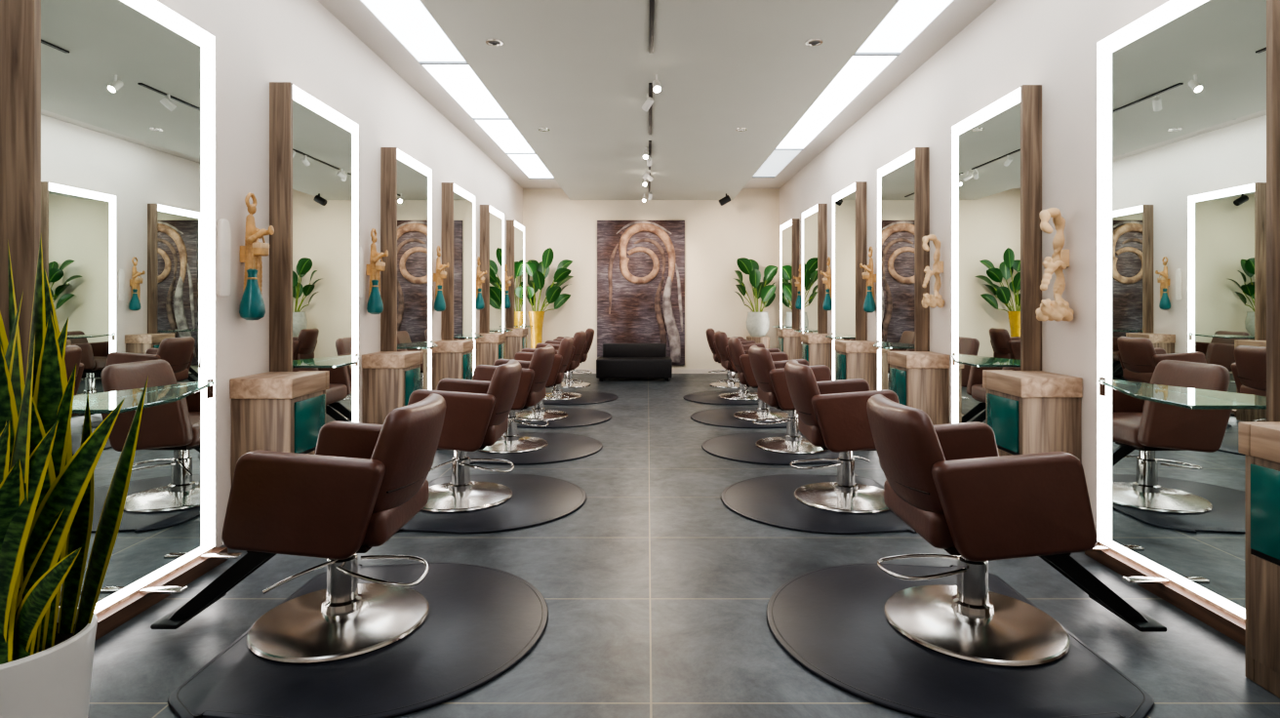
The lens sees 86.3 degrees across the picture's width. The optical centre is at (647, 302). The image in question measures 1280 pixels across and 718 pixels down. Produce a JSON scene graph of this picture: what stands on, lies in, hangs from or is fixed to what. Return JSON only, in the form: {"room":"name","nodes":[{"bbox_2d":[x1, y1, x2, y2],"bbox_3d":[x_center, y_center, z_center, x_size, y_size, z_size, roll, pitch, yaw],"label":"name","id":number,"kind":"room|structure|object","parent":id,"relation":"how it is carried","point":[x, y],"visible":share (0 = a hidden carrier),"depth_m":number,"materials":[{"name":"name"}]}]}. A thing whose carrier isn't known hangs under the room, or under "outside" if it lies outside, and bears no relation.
{"room":"salon","nodes":[
{"label":"salon","id":0,"kind":"room"},
{"bbox_2d":[156,0,522,547],"bbox_3d":[-2.240,-0.425,5.250,0.100,3.350,13.700,0,0,0],"label":"wall","id":1,"kind":"structure","parent":0,"point":[259,43],"depth_m":4.29,"materials":[{"name":"paint"}]},
{"bbox_2d":[0,0,241,640],"bbox_3d":[-2.010,-0.012,2.808,0.360,2.524,1.015,0,0,0],"label":"wall mirror","id":2,"kind":"object","parent":1,"relation":"attached to","point":[107,107],"visible":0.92,"depth_m":2.70,"materials":[{"name":"grey wood"}]},
{"bbox_2d":[72,381,214,413],"bbox_3d":[-1.950,0.378,2.788,0.240,0.014,0.855,0,0,0],"label":"glass shelf","id":3,"kind":"object","parent":2,"relation":"attached to","point":[167,393],"depth_m":2.64,"materials":[{"name":"teal"}]},
{"bbox_2d":[216,192,274,319],"bbox_3d":[-2.112,-0.247,3.597,0.157,0.687,0.272,0,0,0],"label":"wall ornament","id":4,"kind":"object","parent":1,"relation":"attached to","point":[252,304],"visible":1,"depth_m":3.63,"materials":[{"name":"brown wood"}]},
{"bbox_2d":[269,81,359,423],"bbox_3d":[-2.010,-0.012,4.440,0.360,2.524,0.980,0,0,0],"label":"wall mirror","id":5,"kind":"object","parent":1,"relation":"attached to","point":[313,147],"visible":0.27,"depth_m":4.23,"materials":[{"name":"grey wood"}]},
{"bbox_2d":[295,355,359,367],"bbox_3d":[-1.950,0.378,4.420,0.240,0.014,0.820,0,0,0],"label":"glass shelf","id":6,"kind":"object","parent":5,"relation":"attached to","point":[332,361],"depth_m":4.22,"materials":[{"name":"teal"}]},
{"bbox_2d":[358,228,388,314],"bbox_3d":[-2.113,-0.242,5.248,0.153,0.672,0.266,0,0,0],"label":"wall ornament","id":7,"kind":"object","parent":1,"relation":"attached to","point":[375,305],"visible":0.99,"depth_m":5.29,"materials":[{"name":"brown wood"}]},
{"bbox_2d":[380,147,438,390],"bbox_3d":[-2.010,-0.012,6.090,0.360,2.524,0.980,0,0,0],"label":"wall mirror","id":8,"kind":"object","parent":1,"relation":"attached to","point":[405,181],"visible":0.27,"depth_m":5.81,"materials":[{"name":"grey wood"}]},
{"bbox_2d":[398,341,438,349],"bbox_3d":[-1.950,0.378,6.070,0.240,0.014,0.820,0,0,0],"label":"glass shelf","id":9,"kind":"object","parent":8,"relation":"attached to","point":[410,344],"depth_m":5.84,"materials":[{"name":"teal"}]},
{"bbox_2d":[431,245,448,311],"bbox_3d":[-2.113,-0.242,6.898,0.153,0.672,0.266,0,0,0],"label":"wall ornament","id":10,"kind":"object","parent":1,"relation":"attached to","point":[439,303],"visible":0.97,"depth_m":6.94,"materials":[{"name":"brown wood"}]},
{"bbox_2d":[441,182,482,376],"bbox_3d":[-2.010,-0.012,7.740,0.360,2.524,0.980,0,0,0],"label":"wall mirror","id":11,"kind":"object","parent":1,"relation":"attached to","point":[458,204],"visible":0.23,"depth_m":7.45,"materials":[{"name":"grey wood"}]},
{"bbox_2d":[454,333,482,338],"bbox_3d":[-1.950,0.378,7.720,0.240,0.014,0.820,0,0,0],"label":"glass shelf","id":12,"kind":"object","parent":11,"relation":"attached to","point":[457,336],"depth_m":7.51,"materials":[{"name":"teal"}]},
{"bbox_2d":[475,256,486,310],"bbox_3d":[-2.113,-0.242,8.549,0.153,0.672,0.266,0,0,0],"label":"wall ornament","id":13,"kind":"object","parent":1,"relation":"attached to","point":[479,301],"visible":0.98,"depth_m":8.59,"materials":[{"name":"brown wood"}]},
{"bbox_2d":[480,204,513,332],"bbox_3d":[-2.010,-0.012,9.390,0.360,2.524,0.980,0,0,0],"label":"wall mirror","id":14,"kind":"object","parent":1,"relation":"attached to","point":[492,220],"visible":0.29,"depth_m":9.08,"materials":[{"name":"grey wood"}]},
{"bbox_2d":[489,328,513,331],"bbox_3d":[-1.950,0.378,9.370,0.240,0.014,0.820,0,0,0],"label":"glass shelf","id":15,"kind":"object","parent":14,"relation":"attached to","point":[491,330],"depth_m":9.11,"materials":[{"name":"teal"}]},
{"bbox_2d":[504,264,513,308],"bbox_3d":[-2.113,-0.242,10.198,0.153,0.672,0.266,0,0,0],"label":"wall ornament","id":16,"kind":"object","parent":1,"relation":"attached to","point":[507,304],"visible":0.8,"depth_m":10.24,"materials":[{"name":"brown wood"}]},
{"bbox_2d":[506,219,532,328],"bbox_3d":[-2.010,-0.012,11.040,0.360,2.524,0.980,0,0,0],"label":"wall mirror","id":17,"kind":"object","parent":1,"relation":"attached to","point":[515,231],"visible":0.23,"depth_m":10.69,"materials":[{"name":"grey wood"}]},
{"bbox_2d":[522,188,779,368],"bbox_3d":[0.060,-0.425,12.050,4.500,3.350,0.100,0,0,0],"label":"wall","id":18,"kind":"structure","parent":0,"point":[716,235],"depth_m":12.00,"materials":[{"name":"paint"}]},
{"bbox_2d":[597,220,684,364],"bbox_3d":[-0.120,-0.170,11.947,1.540,2.540,0.119,0,0,0],"label":"artwork","id":19,"kind":"object","parent":18,"relation":"attached to","point":[641,263],"visible":0.98,"depth_m":11.95,"materials":[{"name":"brown"}]},
{"bbox_2d":[563,368,735,373],"bbox_3d":[0.060,1.210,11.992,4.500,0.080,0.015,0,0,0],"label":"baseboard","id":20,"kind":"structure","parent":18,"relation":"attached to","point":[593,371],"depth_m":11.98,"materials":[{"name":"paint"}]},
{"bbox_2d":[317,0,996,199],"bbox_3d":[0.060,-1.950,5.200,4.500,0.300,13.600,0,0,0],"label":"ceiling","id":21,"kind":"structure","parent":0,"point":[581,71],"depth_m":5.49,"materials":[{"name":"paint"}]},
{"bbox_2d":[360,0,465,61],"bbox_3d":[-1.635,-1.984,4.400,0.470,0.029,2.360,0,0,0],"label":"ceiling light","id":22,"kind":"object","parent":21,"relation":"in","point":[409,21],"visible":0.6,"depth_m":4.92,"materials":[{"name":"white plastic"}]},
{"bbox_2d":[418,61,467,64],"bbox_3d":[-1.635,-1.977,5.600,0.470,0.044,0.040,0,0,0],"label":"divider","id":23,"kind":"object","parent":21,"relation":"attached to","point":[420,62],"visible":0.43,"depth_m":5.58,"materials":[{"name":"white metal"}]},
{"bbox_2d":[422,64,508,118],"bbox_3d":[-1.635,-1.984,6.450,0.470,0.029,1.660,0,0,0],"label":"ceiling light","id":24,"kind":"object","parent":21,"relation":"in","point":[460,81],"visible":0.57,"depth_m":6.31,"materials":[{"name":"white plastic"}]},
{"bbox_2d":[472,118,509,119],"bbox_3d":[-1.635,-1.977,7.300,0.470,0.044,0.040,0,0,0],"label":"divider","id":25,"kind":"object","parent":21,"relation":"attached to","point":[472,118],"visible":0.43,"depth_m":7.28,"materials":[{"name":"white metal"}]},
{"bbox_2d":[485,39,503,45],"bbox_3d":[-1.060,-1.796,4.720,0.120,0.008,0.120,0,0,0],"label":"recessed light","id":26,"kind":"object","parent":21,"relation":"in","point":[492,42],"visible":1,"depth_m":4.72,"materials":[{"name":"silver metal"}]},
{"bbox_2d":[475,120,533,152],"bbox_3d":[-1.635,-1.984,8.150,0.470,0.029,1.660,0,0,0],"label":"ceiling light","id":27,"kind":"object","parent":21,"relation":"in","point":[503,133],"visible":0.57,"depth_m":8.04,"materials":[{"name":"white plastic"}]},
{"bbox_2d":[505,152,535,154],"bbox_3d":[-1.635,-1.977,9.000,0.470,0.044,0.040,0,0,0],"label":"divider","id":28,"kind":"object","parent":21,"relation":"attached to","point":[505,152],"visible":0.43,"depth_m":8.98,"materials":[{"name":"white metal"}]},
{"bbox_2d":[507,154,553,177],"bbox_3d":[-1.635,-1.984,9.900,0.470,0.029,1.760,0,0,0],"label":"ceiling light","id":29,"kind":"object","parent":21,"relation":"in","point":[531,165],"visible":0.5,"depth_m":9.81,"materials":[{"name":"white plastic"}]},
{"bbox_2d":[529,177,554,179],"bbox_3d":[-1.635,-1.977,10.800,0.470,0.044,0.040,0,0,0],"label":"divider","id":30,"kind":"object","parent":21,"relation":"attached to","point":[530,178],"visible":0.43,"depth_m":10.80,"materials":[{"name":"white metal"}]},
{"bbox_2d":[538,127,549,131],"bbox_3d":[-1.080,-1.796,7.100,0.120,0.008,0.120,0,0,0],"label":"recessed light","id":31,"kind":"object","parent":21,"relation":"in","point":[540,129],"visible":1,"depth_m":7.08,"materials":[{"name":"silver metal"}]},
{"bbox_2d":[642,146,648,159],"bbox_3d":[-0.021,-1.726,7.901,0.068,0.148,0.118,0,0,0],"label":"track spotlight","id":32,"kind":"object","parent":21,"relation":"attached to","point":[646,152],"visible":1,"depth_m":7.87,"materials":[{"name":"white metal"}]},
{"bbox_2d":[642,168,649,179],"bbox_3d":[-0.018,-1.730,9.198,0.064,0.139,0.124,0,0,-31],"label":"track spotlight","id":33,"kind":"object","parent":21,"relation":"attached to","point":[647,174],"visible":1,"depth_m":9.17,"materials":[{"name":"white metal"}]},
{"bbox_2d":[641,93,653,111],"bbox_3d":[0.002,-1.727,5.899,0.064,0.146,0.122,0,0,-44],"label":"track spotlight","id":34,"kind":"object","parent":21,"relation":"attached to","point":[648,103],"visible":1,"depth_m":5.88,"materials":[{"name":"white metal"}]},
{"bbox_2d":[646,155,651,166],"bbox_3d":[0.020,-1.730,8.297,0.064,0.140,0.124,0,0,0],"label":"track spotlight","id":35,"kind":"object","parent":21,"relation":"attached to","point":[649,160],"visible":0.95,"depth_m":8.27,"materials":[{"name":"white metal"}]},
{"bbox_2d":[647,191,652,199],"bbox_3d":[0.039,-1.726,10.999,0.065,0.149,0.115,0,0,0],"label":"track spotlight","id":36,"kind":"object","parent":21,"relation":"attached to","point":[650,192],"visible":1,"depth_m":10.97,"materials":[{"name":"white metal"}]},
{"bbox_2d":[648,0,654,192],"bbox_3d":[0.025,-1.794,6.300,0.030,0.012,10.600,0,0,0],"label":"track rail","id":37,"kind":"object","parent":21,"relation":"attached to","point":[652,2],"depth_m":4.84,"materials":[{"name":"black metal"}]},
{"bbox_2d":[652,74,661,92],"bbox_3d":[0.071,-1.726,5.401,0.064,0.148,0.118,0,0,-5],"label":"track spotlight","id":38,"kind":"object","parent":21,"relation":"attached to","point":[657,88],"visible":1,"depth_m":5.37,"materials":[{"name":"white metal"}]},
{"bbox_2d":[735,127,747,131],"bbox_3d":[0.970,-1.796,7.100,0.120,0.008,0.120,0,0,0],"label":"recessed light","id":39,"kind":"object","parent":21,"relation":"in","point":[738,129],"visible":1,"depth_m":7.08,"materials":[{"name":"silver metal"}]},
{"bbox_2d":[753,150,800,176],"bbox_3d":[1.765,-1.984,9.725,0.450,0.029,1.910,0,0,0],"label":"ceiling light","id":40,"kind":"object","parent":21,"relation":"in","point":[778,160],"visible":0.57,"depth_m":9.61,"materials":[{"name":"white plastic"}]},
{"bbox_2d":[774,148,803,150],"bbox_3d":[1.765,-1.977,8.750,0.450,0.044,0.040,0,0,0],"label":"divider","id":41,"kind":"object","parent":21,"relation":"attached to","point":[776,148],"visible":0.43,"depth_m":8.74,"materials":[{"name":"white metal"}]},
{"bbox_2d":[804,39,823,45],"bbox_3d":[1.150,-1.796,4.720,0.120,0.008,0.120,0,0,0],"label":"recessed light","id":42,"kind":"object","parent":21,"relation":"in","point":[812,42],"visible":1,"depth_m":4.72,"materials":[{"name":"silver metal"}]},
{"bbox_2d":[776,56,895,148],"bbox_3d":[1.765,-1.984,7.075,0.450,0.029,3.310,0,0,0],"label":"ceiling light","id":43,"kind":"object","parent":21,"relation":"in","point":[859,72],"visible":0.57,"depth_m":6.55,"materials":[{"name":"white plastic"}]},
{"bbox_2d":[852,52,900,56],"bbox_3d":[1.765,-1.977,5.400,0.450,0.044,0.040,0,0,0],"label":"divider","id":44,"kind":"object","parent":21,"relation":"attached to","point":[856,54],"visible":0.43,"depth_m":5.40,"materials":[{"name":"white metal"}]},
{"bbox_2d":[856,0,953,52],"bbox_3d":[1.765,-1.984,4.300,0.450,0.029,2.160,0,0,0],"label":"ceiling light","id":45,"kind":"object","parent":21,"relation":"in","point":[907,19],"visible":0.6,"depth_m":4.85,"materials":[{"name":"white plastic"}]},
{"bbox_2d":[87,373,1279,717],"bbox_3d":[0.060,1.300,5.250,4.700,0.100,13.700,0,0,0],"label":"floor","id":46,"kind":"structure","parent":0,"point":[657,593],"depth_m":2.85,"materials":[{"name":"stone"}]},
{"bbox_2d":[0,236,148,717],"bbox_3d":[-1.613,0.522,1.800,0.562,1.456,0.388,0,0,0],"label":"snake plant","id":47,"kind":"object","parent":46,"relation":"on","point":[47,648],"visible":1,"depth_m":1.74,"materials":[{"name":"green plant"}]},
{"bbox_2d":[230,370,329,483],"bbox_3d":[-2.023,0.825,3.780,0.330,0.850,0.420,0,0,0],"label":"base cabinet","id":48,"kind":"object","parent":46,"relation":"on","point":[285,412],"visible":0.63,"depth_m":3.58,"materials":[{"name":"brown wood"}]},
{"bbox_2d":[167,561,548,717],"bbox_3d":[-0.952,1.242,2.630,1.125,0.015,1.260,0,0,0],"label":"anti-fatigue mat","id":49,"kind":"object","parent":46,"relation":"on","point":[481,621],"visible":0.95,"depth_m":2.33,"materials":[{"name":"rubber"}]},
{"bbox_2d":[150,393,446,664],"bbox_3d":[-1.317,0.806,2.650,1.016,0.856,0.670,0,0,0],"label":"salon chair","id":50,"kind":"object","parent":49,"relation":"on","point":[362,483],"visible":1,"depth_m":2.42,"materials":[{"name":"brown leather"}]},
{"bbox_2d":[361,351,422,424],"bbox_3d":[-2.023,0.825,5.430,0.330,0.850,0.420,0,0,0],"label":"base cabinet","id":51,"kind":"object","parent":46,"relation":"on","point":[389,379],"visible":0.63,"depth_m":5.23,"materials":[{"name":"brown wood"}]},
{"bbox_2d":[431,339,473,390],"bbox_3d":[-2.023,0.825,7.080,0.330,0.850,0.420,0,0,0],"label":"base cabinet","id":52,"kind":"object","parent":46,"relation":"on","point":[451,359],"visible":0.57,"depth_m":6.88,"materials":[{"name":"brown wood"}]},
{"bbox_2d":[475,332,505,366],"bbox_3d":[-2.023,0.825,8.730,0.330,0.850,0.420,0,0,0],"label":"base cabinet","id":53,"kind":"object","parent":46,"relation":"on","point":[489,348],"visible":0.48,"depth_m":8.53,"materials":[{"name":"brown wood"}]},
{"bbox_2d":[397,473,586,533],"bbox_3d":[-0.952,1.242,4.310,1.125,0.015,1.260,0,0,0],"label":"anti-fatigue mat","id":54,"kind":"object","parent":46,"relation":"on","point":[536,500],"visible":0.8,"depth_m":4.05,"materials":[{"name":"rubber"}]},
{"bbox_2d":[407,360,521,512],"bbox_3d":[-1.317,0.806,4.325,1.016,0.856,0.670,0,0,-2],"label":"salon chair","id":55,"kind":"object","parent":54,"relation":"on","point":[477,412],"visible":0.77,"depth_m":4.11,"materials":[{"name":"brown leather"}]},
{"bbox_2d":[504,327,527,359],"bbox_3d":[-2.023,0.825,10.380,0.330,0.850,0.420,0,0,0],"label":"base cabinet","id":56,"kind":"object","parent":46,"relation":"on","point":[515,341],"visible":0.5,"depth_m":10.18,"materials":[{"name":"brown wood"}]},
{"bbox_2d":[467,432,602,464],"bbox_3d":[-0.952,1.242,5.880,1.125,0.015,1.260,0,0,0],"label":"anti-fatigue mat","id":57,"kind":"object","parent":46,"relation":"on","point":[561,447],"visible":0.77,"depth_m":5.64,"materials":[{"name":"rubber"}]},
{"bbox_2d":[472,345,555,453],"bbox_3d":[-1.317,0.806,5.907,1.016,0.856,0.670,0,0,3],"label":"salon chair","id":58,"kind":"object","parent":57,"relation":"on","point":[535,374],"visible":0.64,"depth_m":5.68,"materials":[{"name":"brown leather"}]},
{"bbox_2d":[524,247,573,348],"bbox_3d":[-1.669,0.168,11.630,0.778,2.164,0.660,0,0,0],"label":"tropical plant","id":59,"kind":"object","parent":46,"relation":"on","point":[540,271],"visible":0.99,"depth_m":11.56,"materials":[{"name":"green plant"}]},
{"bbox_2d":[515,407,611,428],"bbox_3d":[-0.952,1.242,7.400,1.125,0.015,1.260,0,0,0],"label":"anti-fatigue mat","id":60,"kind":"object","parent":46,"relation":"on","point":[578,417],"visible":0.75,"depth_m":7.18,"materials":[{"name":"rubber"}]},
{"bbox_2d":[513,336,573,421],"bbox_3d":[-1.317,0.806,7.411,1.016,0.856,0.670,0,0,-4],"label":"salon chair","id":61,"kind":"object","parent":60,"relation":"on","point":[562,356],"visible":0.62,"depth_m":7.21,"materials":[{"name":"brown leather"}]},
{"bbox_2d":[550,327,594,388],"bbox_3d":[-1.317,0.822,10.293,1.016,0.856,0.670,0,0,-3],"label":"salon chair","id":62,"kind":"object","parent":46,"relation":"on","point":[589,332],"visible":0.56,"depth_m":10.12,"materials":[{"name":"brown leather"}]},
{"bbox_2d":[543,391,617,404],"bbox_3d":[-0.952,1.242,8.930,1.125,0.015,1.260,0,0,0],"label":"anti-fatigue mat","id":63,"kind":"object","parent":46,"relation":"on","point":[588,397],"visible":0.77,"depth_m":8.70,"materials":[{"name":"rubber"}]},
{"bbox_2d":[535,330,586,399],"bbox_3d":[-1.317,0.806,8.955,1.016,0.856,0.670,0,0,2],"label":"salon chair","id":64,"kind":"object","parent":63,"relation":"on","point":[579,339],"visible":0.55,"depth_m":8.76,"materials":[{"name":"brown leather"}]},
{"bbox_2d":[596,343,672,381],"bbox_3d":[-0.220,0.965,11.100,1.200,0.570,0.600,0,0,0],"label":"sofa","id":65,"kind":"object","parent":46,"relation":"on","point":[618,360],"visible":1,"depth_m":10.80,"materials":[{"name":"leather"}]},
{"bbox_2d":[602,343,666,357],"bbox_3d":[-0.220,0.795,11.310,1.040,0.230,0.180,0,0,0],"label":"cushion","id":66,"kind":"object","parent":65,"relation":"on","point":[609,349],"depth_m":11.22,"materials":[{"name":"leather"}]},
{"bbox_2d":[682,391,758,404],"bbox_3d":[1.027,1.242,8.920,1.125,0.015,1.260,0,0,0],"label":"anti-fatigue mat","id":67,"kind":"object","parent":46,"relation":"on","point":[705,397],"visible":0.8,"depth_m":8.70,"materials":[{"name":"rubber"}]},
{"bbox_2d":[714,330,765,399],"bbox_3d":[1.382,0.806,8.935,1.016,0.856,0.670,0,0,-2],"label":"salon chair","id":68,"kind":"object","parent":67,"relation":"on","point":[721,339],"visible":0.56,"depth_m":8.73,"materials":[{"name":"brown leather"}]},
{"bbox_2d":[705,327,750,388],"bbox_3d":[1.382,0.822,10.273,1.016,0.856,0.670,0,0,3],"label":"salon chair","id":69,"kind":"object","parent":46,"relation":"on","point":[709,332],"visible":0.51,"depth_m":10.10,"materials":[{"name":"brown leather"}]},
{"bbox_2d":[690,407,788,428],"bbox_3d":[1.027,1.242,7.390,1.125,0.015,1.260,0,0,0],"label":"anti-fatigue mat","id":70,"kind":"object","parent":46,"relation":"on","point":[724,417],"visible":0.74,"depth_m":7.18,"materials":[{"name":"rubber"}]},
{"bbox_2d":[727,336,788,421],"bbox_3d":[1.382,0.806,7.391,1.016,0.856,0.670,0,0,4],"label":"salon chair","id":71,"kind":"object","parent":70,"relation":"on","point":[740,357],"visible":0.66,"depth_m":7.20,"materials":[{"name":"brown leather"}]},
{"bbox_2d":[734,257,777,348],"bbox_3d":[1.825,0.248,11.585,0.710,2.005,0.617,0,0,0],"label":"tropical plant","id":72,"kind":"object","parent":46,"relation":"on","point":[757,323],"visible":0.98,"depth_m":11.47,"materials":[{"name":"green plant"}]},
{"bbox_2d":[701,432,839,465],"bbox_3d":[1.027,1.242,5.870,1.125,0.015,1.260,0,0,0],"label":"anti-fatigue mat","id":73,"kind":"object","parent":46,"relation":"on","point":[739,447],"visible":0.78,"depth_m":5.64,"materials":[{"name":"rubber"}]},
{"bbox_2d":[748,345,832,453],"bbox_3d":[1.382,0.806,5.887,1.016,0.856,0.670,0,0,-3],"label":"salon chair","id":74,"kind":"object","parent":73,"relation":"on","point":[769,375],"visible":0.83,"depth_m":5.67,"materials":[{"name":"brown leather"}]},
{"bbox_2d":[777,328,801,359],"bbox_3d":[2.143,0.825,10.230,0.330,0.850,0.420,0,0,0],"label":"base cabinet","id":75,"kind":"object","parent":46,"relation":"on","point":[789,340],"visible":0.54,"depth_m":10.03,"materials":[{"name":"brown wood"}]},
{"bbox_2d":[800,333,832,377],"bbox_3d":[2.143,0.825,8.630,0.330,0.850,0.420,0,0,0],"label":"base cabinet","id":76,"kind":"object","parent":46,"relation":"on","point":[817,349],"visible":0.45,"depth_m":8.43,"materials":[{"name":"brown wood"}]},
{"bbox_2d":[720,474,916,534],"bbox_3d":[1.027,1.242,4.300,1.125,0.015,1.260,0,0,0],"label":"anti-fatigue mat","id":77,"kind":"object","parent":46,"relation":"on","point":[769,500],"visible":0.8,"depth_m":4.03,"materials":[{"name":"rubber"}]},
{"bbox_2d":[784,360,899,513],"bbox_3d":[1.382,0.806,4.305,1.016,0.856,0.670,0,0,2],"label":"salon chair","id":78,"kind":"object","parent":77,"relation":"on","point":[832,415],"visible":0.86,"depth_m":4.08,"materials":[{"name":"brown leather"}]},
{"bbox_2d":[834,340,877,391],"bbox_3d":[2.143,0.825,7.030,0.330,0.850,0.420,0,0,0],"label":"base cabinet","id":79,"kind":"object","parent":46,"relation":"on","point":[855,359],"visible":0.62,"depth_m":6.83,"materials":[{"name":"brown wood"}]},
{"bbox_2d":[887,351,949,425],"bbox_3d":[2.143,0.825,5.430,0.330,0.850,0.420,0,0,0],"label":"base cabinet","id":80,"kind":"object","parent":46,"relation":"on","point":[920,380],"visible":0.55,"depth_m":5.23,"materials":[{"name":"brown wood"}]},
{"bbox_2d":[766,562,1154,717],"bbox_3d":[1.027,1.242,2.620,1.125,0.015,1.260,0,0,0],"label":"anti-fatigue mat","id":81,"kind":"object","parent":46,"relation":"on","point":[832,620],"visible":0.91,"depth_m":2.32,"materials":[{"name":"rubber"}]},
{"bbox_2d":[866,394,1166,667],"bbox_3d":[1.382,0.806,2.630,1.016,0.856,0.670,0,0,0],"label":"salon chair","id":82,"kind":"object","parent":81,"relation":"on","point":[950,484],"visible":1,"depth_m":2.41,"materials":[{"name":"brown leather"}]},
{"bbox_2d":[982,369,1082,461],"bbox_3d":[2.143,0.825,3.830,0.330,0.850,0.420,0,0,0],"label":"base cabinet","id":83,"kind":"object","parent":46,"relation":"on","point":[1027,412],"visible":0.62,"depth_m":3.63,"materials":[{"name":"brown wood"}]},
{"bbox_2d":[1238,421,1279,697],"bbox_3d":[2.143,0.825,2.080,0.330,0.850,0.420,0,0,0],"label":"base cabinet","id":84,"kind":"object","parent":46,"relation":"on","point":[1260,441],"visible":1,"depth_m":2.21,"materials":[{"name":"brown wood"}]},
{"bbox_2d":[719,193,730,205],"bbox_3d":[1.275,-1.698,11.300,0.208,0.203,0.110,0,0,0],"label":"ceiling speaker","id":85,"kind":"object","parent":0,"point":[726,199],"depth_m":11.25},
{"bbox_2d":[779,0,1170,541],"bbox_3d":[2.360,-0.425,5.250,0.100,3.350,13.700,0,0,0],"label":"wall","id":86,"kind":"structure","parent":0,"point":[1011,45],"depth_m":4.17,"materials":[{"name":"paint"}]},
{"bbox_2d":[772,218,799,328],"bbox_3d":[2.135,-0.012,10.895,0.350,2.524,0.990,0,0,0],"label":"wall mirror","id":87,"kind":"object","parent":86,"relation":"attached to","point":[789,230],"visible":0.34,"depth_m":10.58,"materials":[{"name":"grey wood"}]},
{"bbox_2d":[772,324,791,327],"bbox_3d":[2.080,0.378,10.875,0.240,0.014,0.830,0,0,0],"label":"glass shelf","id":88,"kind":"object","parent":87,"relation":"attached to","point":[778,326],"depth_m":10.60,"materials":[{"name":"teal"}]},
{"bbox_2d":[793,264,801,309],"bbox_3d":[2.233,-0.233,10.038,0.153,0.672,0.266,0,0,0],"label":"wall ornament","id":89,"kind":"object","parent":86,"relation":"attached to","point":[798,304],"visible":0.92,"depth_m":10.08,"materials":[{"name":"brown wood"}]},
{"bbox_2d":[794,203,827,333],"bbox_3d":[2.135,-0.012,9.295,0.350,2.524,0.990,0,0,0],"label":"wall mirror","id":90,"kind":"object","parent":86,"relation":"attached to","point":[814,220],"visible":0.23,"depth_m":9.03,"materials":[{"name":"grey wood"}]},
{"bbox_2d":[794,328,817,331],"bbox_3d":[2.080,0.378,9.275,0.240,0.014,0.830,0,0,0],"label":"glass shelf","id":91,"kind":"object","parent":90,"relation":"attached to","point":[799,330],"depth_m":9.11,"materials":[{"name":"teal"}]},
{"bbox_2d":[820,256,832,311],"bbox_3d":[2.233,-0.233,8.438,0.153,0.672,0.266,0,0,0],"label":"wall ornament","id":92,"kind":"object","parent":86,"relation":"attached to","point":[827,302],"visible":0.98,"depth_m":8.49,"materials":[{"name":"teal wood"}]},
{"bbox_2d":[825,181,867,380],"bbox_3d":[2.135,-0.012,7.695,0.350,2.524,0.990,0,0,0],"label":"wall mirror","id":93,"kind":"object","parent":86,"relation":"attached to","point":[850,204],"visible":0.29,"depth_m":7.46,"materials":[{"name":"grey wood"}]},
{"bbox_2d":[825,333,854,338],"bbox_3d":[2.080,0.378,7.675,0.240,0.014,0.830,0,0,0],"label":"glass shelf","id":94,"kind":"object","parent":93,"relation":"attached to","point":[832,336],"depth_m":7.46,"materials":[{"name":"teal"}]},
{"bbox_2d":[859,245,876,312],"bbox_3d":[2.233,-0.233,6.838,0.153,0.672,0.266,0,0,0],"label":"wall ornament","id":95,"kind":"object","parent":86,"relation":"attached to","point":[869,304],"visible":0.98,"depth_m":6.88,"materials":[{"name":"brown wood"}]},
{"bbox_2d":[873,147,929,390],"bbox_3d":[2.135,-0.012,6.095,0.350,2.524,0.990,0,0,0],"label":"wall mirror","id":96,"kind":"object","parent":86,"relation":"attached to","point":[902,183],"visible":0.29,"depth_m":5.89,"materials":[{"name":"grey wood"}]},
{"bbox_2d":[873,341,913,349],"bbox_3d":[2.080,0.378,6.075,0.240,0.014,0.830,0,0,0],"label":"glass shelf","id":97,"kind":"object","parent":96,"relation":"attached to","point":[881,344],"depth_m":5.84,"materials":[{"name":"teal"}]},
{"bbox_2d":[921,234,944,308],"bbox_3d":[2.216,-0.244,5.317,0.185,0.572,0.119,0,0,0],"label":"wall ornament","id":98,"kind":"object","parent":86,"relation":"attached to","point":[936,300],"visible":1,"depth_m":5.30,"materials":[{"name":"beige wood"}]},
{"bbox_2d":[951,84,1041,423],"bbox_3d":[2.135,-0.012,4.495,0.350,2.524,0.990,0,0,0],"label":"wall mirror","id":99,"kind":"object","parent":86,"relation":"attached to","point":[996,151],"visible":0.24,"depth_m":4.32,"materials":[{"name":"grey wood"}]},
{"bbox_2d":[951,354,1017,366],"bbox_3d":[2.080,0.378,4.475,0.240,0.014,0.830,0,0,0],"label":"glass shelf","id":100,"kind":"object","parent":99,"relation":"attached to","point":[976,360],"depth_m":4.29,"materials":[{"name":"teal"}]},
{"bbox_2d":[1035,207,1074,321],"bbox_3d":[2.209,-0.206,3.717,0.206,0.618,0.156,0,0,-3],"label":"wall ornament","id":101,"kind":"object","parent":86,"relation":"attached to","point":[1059,309],"visible":1,"depth_m":3.69,"materials":[{"name":"beige wood"}]},
{"bbox_2d":[1084,0,1279,646],"bbox_3d":[2.135,-0.012,2.895,0.350,2.524,0.990,0,0,0],"label":"wall mirror","id":102,"kind":"object","parent":86,"relation":"attached to","point":[1188,91],"visible":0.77,"depth_m":2.77,"materials":[{"name":"grey wood"}]},
{"bbox_2d":[1098,379,1258,408],"bbox_3d":[2.080,0.378,2.875,0.240,0.014,0.830,0,0,0],"label":"glass shelf","id":103,"kind":"object","parent":102,"relation":"attached to","point":[1187,398],"depth_m":2.69,"materials":[{"name":"teal"}]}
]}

